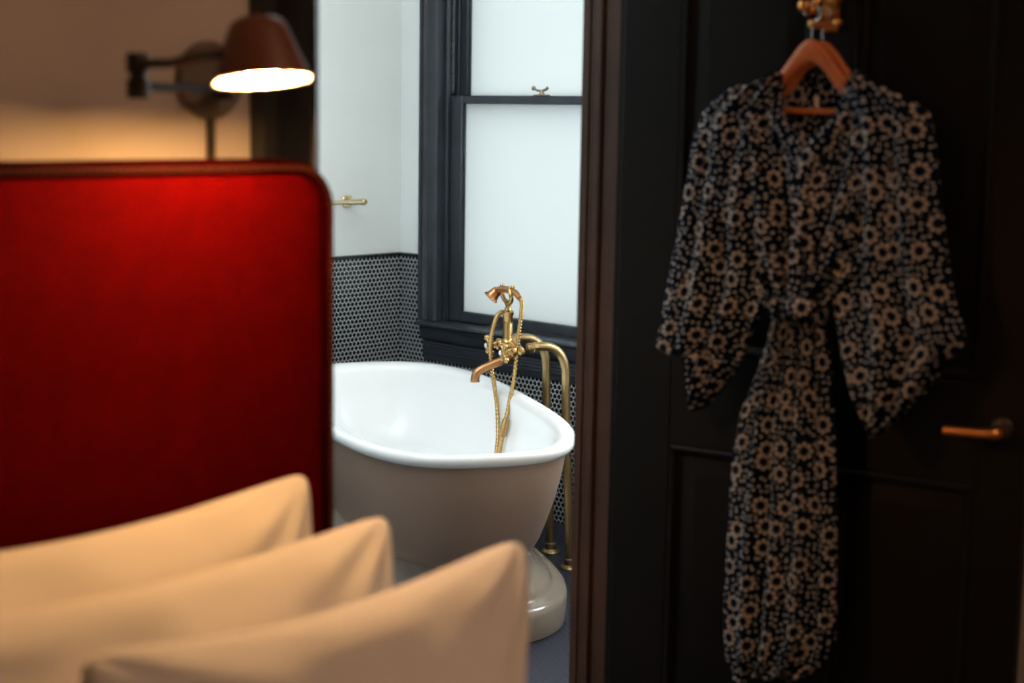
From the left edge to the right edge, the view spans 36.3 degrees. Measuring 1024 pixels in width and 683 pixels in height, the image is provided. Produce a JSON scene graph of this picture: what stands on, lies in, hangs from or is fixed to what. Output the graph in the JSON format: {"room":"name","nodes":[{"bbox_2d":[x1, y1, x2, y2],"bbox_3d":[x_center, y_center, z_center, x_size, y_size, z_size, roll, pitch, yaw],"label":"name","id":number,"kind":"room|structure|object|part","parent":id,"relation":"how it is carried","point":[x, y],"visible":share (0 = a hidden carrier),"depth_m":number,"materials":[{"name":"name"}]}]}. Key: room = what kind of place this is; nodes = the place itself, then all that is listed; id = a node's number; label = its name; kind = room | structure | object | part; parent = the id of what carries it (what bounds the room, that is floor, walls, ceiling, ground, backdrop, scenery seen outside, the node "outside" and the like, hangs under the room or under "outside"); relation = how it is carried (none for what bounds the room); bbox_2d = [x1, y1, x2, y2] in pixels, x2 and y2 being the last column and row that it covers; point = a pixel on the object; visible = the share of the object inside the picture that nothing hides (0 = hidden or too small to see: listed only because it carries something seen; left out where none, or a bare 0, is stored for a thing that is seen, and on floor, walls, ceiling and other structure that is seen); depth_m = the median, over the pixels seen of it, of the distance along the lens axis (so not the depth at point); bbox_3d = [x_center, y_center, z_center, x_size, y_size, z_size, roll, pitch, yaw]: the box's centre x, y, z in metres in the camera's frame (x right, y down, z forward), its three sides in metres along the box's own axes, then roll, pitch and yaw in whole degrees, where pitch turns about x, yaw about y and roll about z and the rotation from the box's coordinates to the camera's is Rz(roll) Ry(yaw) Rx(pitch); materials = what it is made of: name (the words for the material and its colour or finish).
{"room":"hotel room","nodes":[
{"label":"hotel room","id":0,"kind":"room"},
{"bbox_2d":[0,0,249,160],"bbox_3d":[-0.706,-0.295,2.480,0.100,2.850,5.850,9,11,43],"label":"wall","id":1,"kind":"structure","parent":0,"point":[63,74],"depth_m":2.45,"materials":[{"name":"beige paint"}]},
{"bbox_2d":[126,14,310,158],"bbox_3d":[-0.476,-0.152,2.428,0.238,0.689,0.450,-3,9,-25],"label":"wall lamp","id":2,"kind":"object","parent":1,"relation":"attached to","point":[257,50],"visible":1,"depth_m":2.31,"materials":[{"name":"brown metal"}]},
{"bbox_3d":[-0.489,-0.415,2.291,0.177,0.028,0.042,9,11,43],"label":"arm","id":3,"kind":"part","parent":2,"relation":"part of","materials":[{"name":"brown metal"}]},
{"bbox_3d":[-0.528,-0.401,2.473,0.058,0.032,0.262,5,9,24],"label":"arm","id":4,"kind":"part","parent":2,"relation":"part of","materials":[{"name":"brown metal"}]},
{"bbox_3d":[-0.505,-0.107,2.636,0.015,0.540,0.015,9,11,43],"label":"cord","id":5,"kind":"part","parent":2,"relation":"part of","materials":[{"name":"brown metal"}]},
{"bbox_3d":[-0.363,-0.421,2.267,0.140,0.106,0.142,9,11,43],"label":"lamp shade","id":6,"kind":"part","parent":2,"relation":"part of","materials":[{"name":"brown metal"}]},
{"bbox_3d":[-0.365,-0.401,2.272,0.052,0.052,0.052,9,11,43],"label":"bulb","id":7,"kind":"part","parent":2,"relation":"part of","materials":[{"name":"white glass"}]},
{"bbox_2d":[249,0,319,172],"bbox_3d":[-0.391,-0.080,2.748,0.040,2.358,0.138,9,11,43],"label":"trim","id":8,"kind":"structure","parent":1,"relation":"attached to","point":[284,120],"depth_m":2.70,"materials":[{"name":"brown wood"}]},
{"bbox_2d":[569,0,621,682],"bbox_3d":[0.187,-0.105,3.465,0.106,2.220,0.022,9,11,43],"label":"trim","id":9,"kind":"structure","parent":1,"relation":"attached to","point":[601,18],"depth_m":3.48,"materials":[{"name":"brown paint"}]},
{"bbox_2d":[604,0,625,682],"bbox_3d":[0.287,-0.172,3.456,0.040,2.358,0.138,9,11,43],"label":"trim","id":10,"kind":"structure","parent":1,"relation":"attached to","point":[623,4],"depth_m":3.44,"materials":[{"name":"brown paint"}]},
{"bbox_2d":[609,0,1023,682],"bbox_3d":[0.592,-0.036,3.143,0.885,2.172,0.140,6,10,32],"label":"door","id":11,"kind":"structure","parent":1,"relation":"in","point":[930,507],"depth_m":3.14,"materials":[{"name":"brown paint"}]},
{"bbox_3d":[0.465,0.530,3.346,0.292,0.606,0.033,6,10,32],"label":"panel","id":12,"kind":"part","parent":11,"relation":"part of","materials":[{"name":"brown paint"}]},
{"bbox_3d":[0.481,-0.483,3.200,0.292,1.046,0.033,6,10,32],"label":"panel","id":13,"kind":"part","parent":11,"relation":"part of","materials":[{"name":"brown paint"}]},
{"bbox_2d":[780,4,847,114],"bbox_3d":[0.582,-0.537,3.022,0.350,0.226,0.035,6,10,32],"label":"clothes hanger","id":14,"kind":"object","parent":11,"relation":"hanging from","point":[811,50],"visible":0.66,"depth_m":3.00,"materials":[{"name":"orange wood"}]},
{"bbox_2d":[656,68,965,682],"bbox_3d":[0.571,0.108,3.090,0.639,1.283,0.116,6,9,30],"label":"robe","id":15,"kind":"object","parent":14,"relation":"hanging from","point":[800,217],"visible":1,"depth_m":3.06,"materials":[{"name":"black fabric"}]},
{"bbox_3d":[0.603,-0.343,3.057,0.344,0.322,0.023,6,10,32],"label":"panel","id":16,"kind":"part","parent":15,"relation":"part of","materials":[{"name":"black fabric"}]},
{"bbox_3d":[0.632,0.148,3.199,0.662,0.198,0.044,6,10,32],"label":"rail","id":17,"kind":"part","parent":11,"relation":"part of","materials":[{"name":"brown paint"}]},
{"bbox_3d":[0.779,0.563,3.152,0.290,0.606,0.033,6,10,32],"label":"panel","id":18,"kind":"part","parent":11,"relation":"part of","materials":[{"name":"brown paint"}]},
{"bbox_3d":[0.795,-0.450,3.006,0.290,1.046,0.033,6,10,32],"label":"panel","id":19,"kind":"part","parent":11,"relation":"part of","materials":[{"name":"brown paint"}]},
{"bbox_3d":[0.883,0.169,2.974,0.109,0.025,0.057,6,10,32],"label":"handle","id":20,"kind":"part","parent":11,"relation":"part of","materials":[{"name":"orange metal"}]},
{"bbox_2d":[319,0,401,255],"bbox_3d":[-1.563,-0.692,5.125,0.100,2.850,3.750,9,11,43],"label":"wall","id":21,"kind":"structure","parent":0,"point":[360,41],"depth_m":6.07,"materials":[{"name":"white paint"}]},
{"bbox_2d":[333,196,366,206],"bbox_3d":[-0.827,-0.511,5.811,0.076,0.044,0.702,9,11,43],"label":"towel bar","id":22,"kind":"object","parent":21,"relation":"attached to","point":[347,201],"visible":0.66,"depth_m":6.00,"materials":[{"name":"gold metal"}]},
{"bbox_3d":[-0.815,-0.508,5.787,0.023,0.023,0.684,9,11,43],"label":"rail","id":23,"kind":"part","parent":22,"relation":"part of","materials":[{"name":"gold metal"}]},
{"bbox_2d":[334,255,399,362],"bbox_3d":[-1.608,0.271,5.154,0.008,0.935,3.350,9,11,43],"label":"wall tile","id":24,"kind":"structure","parent":21,"relation":"attached to","point":[366,290],"depth_m":6.18,"materials":[{"name":"black tile"}]},
{"bbox_2d":[334,252,417,259],"bbox_3d":[-1.551,-0.191,5.040,0.143,0.014,3.350,9,11,43],"label":"trim","id":25,"kind":"structure","parent":21,"relation":"attached to","point":[391,253],"depth_m":6.18,"materials":[{"name":"black tile"}]},
{"bbox_2d":[400,0,419,253],"bbox_3d":[0.504,-0.715,5.514,2.563,2.850,0.260,9,11,43],"label":"wall","id":26,"kind":"structure","parent":0,"point":[410,9],"depth_m":6.18,"materials":[{"name":"white paint"}]},
{"bbox_2d":[400,256,574,523],"bbox_3d":[0.399,0.245,5.552,2.355,0.935,0.008,9,11,43],"label":"wall tile","id":27,"kind":"structure","parent":26,"relation":"attached to","point":[411,343],"depth_m":6.22,"materials":[{"name":"black tile"}]},
{"bbox_2d":[415,0,583,383],"bbox_3d":[0.310,-0.853,5.635,1.598,2.017,0.308,9,11,43],"label":"window","id":28,"kind":"structure","parent":26,"relation":"in","point":[500,81],"depth_m":5.95,"materials":[{"name":"wood"}]},
{"bbox_3d":[-0.317,-1.004,6.053,0.086,1.858,0.040,9,11,43],"label":"casing","id":29,"kind":"part","parent":28,"relation":"part of","materials":[{"name":"wood"}]},
{"bbox_3d":[-0.224,-1.357,6.021,0.010,0.793,0.014,9,11,43],"label":"sash chain","id":30,"kind":"part","parent":28,"relation":"part of","materials":[{"name":"metal"}]},
{"bbox_3d":[0.308,-1.284,5.595,1.374,0.866,0.040,9,11,43],"label":"sash","id":31,"kind":"part","parent":28,"relation":"part of","materials":[{"name":"wood"}]},
{"bbox_3d":[0.257,-0.448,5.676,1.374,0.879,0.040,9,11,43],"label":"sash","id":32,"kind":"part","parent":28,"relation":"part of","materials":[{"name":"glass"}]},
{"bbox_3d":[0.257,-0.453,5.675,1.240,0.827,0.005,9,11,43],"label":"pane","id":33,"kind":"part","parent":28,"relation":"part of","materials":[{"name":"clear glass"}]},
{"bbox_3d":[0.307,-1.270,5.596,1.298,0.793,0.005,9,11,43],"label":"pane","id":34,"kind":"part","parent":28,"relation":"part of","materials":[{"name":"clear glass"}]},
{"bbox_2d":[526,522,570,682],"bbox_3d":[-0.745,0.910,4.445,2.563,0.100,3.400,9,11,43],"label":"floor","id":35,"kind":"structure","parent":0,"point":[547,657],"depth_m":4.44,"materials":[{"name":"blue tile"}]},
{"bbox_2d":[334,361,573,642],"bbox_3d":[-0.297,0.486,4.977,0.810,0.601,1.652,-2,9,-17],"label":"bathtub","id":36,"kind":"object","parent":35,"relation":"on","point":[414,442],"visible":0.6,"depth_m":4.46,"materials":[{"name":"white ceramic"}]},
{"bbox_2d":[334,361,573,468],"bbox_3d":[-0.295,0.350,4.957,0.746,0.325,1.652,-2,9,-17],"label":"basin","id":37,"kind":"object","parent":36,"relation":"in","point":[388,414],"depth_m":5.47,"materials":[{"name":"white ceramic"}]},
{"bbox_2d":[470,283,572,571],"bbox_3d":[0.032,0.281,5.210,0.358,0.952,0.268,-2,9,-17],"label":"tap","id":38,"kind":"object","parent":35,"relation":"on","point":[510,347],"visible":0.88,"depth_m":5.14,"materials":[{"name":"gold metal"}]},
{"bbox_3d":[-0.076,0.012,5.222,0.025,0.065,0.065,-2,9,-17],"label":"cross handle","id":39,"kind":"part","parent":38,"relation":"part of","materials":[{"name":"gold metal"}]},
{"bbox_3d":[-0.061,0.082,5.151,0.156,0.101,0.034,-2,9,-17],"label":"spout","id":40,"kind":"part","parent":38,"relation":"part of","materials":[{"name":"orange metal"}]},
{"bbox_3d":[-0.027,0.035,5.068,0.025,0.065,0.065,-2,9,-17],"label":"cross handle","id":41,"kind":"part","parent":38,"relation":"part of","materials":[{"name":"gold metal"}]},
{"bbox_2d":[1017,580,1023,682],"bbox_3d":[2.624,-0.269,2.667,4.480,2.850,0.100,9,11,43],"label":"wall","id":42,"kind":"structure","parent":0,"point":[1020,674],"depth_m":4.00,"materials":[{"name":"beige paint"}]},
{"bbox_3d":[0.742,1.443,0.937,4.480,0.100,5.500,9,11,43],"label":"floor","id":43,"kind":"structure","parent":0,"visible":0},
{"bbox_2d":[0,158,333,550],"bbox_3d":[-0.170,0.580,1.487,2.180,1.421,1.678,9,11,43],"label":"headboard","id":44,"kind":"object","parent":43,"relation":"on","point":[167,325],"visible":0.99,"depth_m":2.43,"materials":[{"name":"red fabric"}]},
{"bbox_3d":[-0.929,0.415,2.193,0.082,1.321,1.678,9,11,43],"label":"headboard","id":45,"kind":"part","parent":44,"relation":"part of","materials":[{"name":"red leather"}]},
{"bbox_2d":[0,475,311,613],"bbox_3d":[-0.607,0.467,2.171,0.239,0.413,0.916,9,11,43],"label":"pillow","id":46,"kind":"object","parent":44,"relation":"on","point":[276,514],"visible":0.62,"depth_m":2.23,"materials":[{"name":"white fabric"}]},
{"bbox_2d":[0,518,393,682],"bbox_3d":[-0.464,0.504,2.041,0.232,0.382,0.915,9,11,43],"label":"pillow","id":47,"kind":"object","parent":44,"relation":"on","point":[351,563],"visible":0.66,"depth_m":2.06,"materials":[{"name":"white fabric"}]},
{"bbox_2d":[80,542,529,682],"bbox_3d":[-0.233,0.514,1.980,0.231,0.374,0.790,9,11,43],"label":"pillow","id":48,"kind":"object","parent":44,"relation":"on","point":[467,620],"visible":1,"depth_m":1.98,"materials":[{"name":"white fabric"}]}
]}

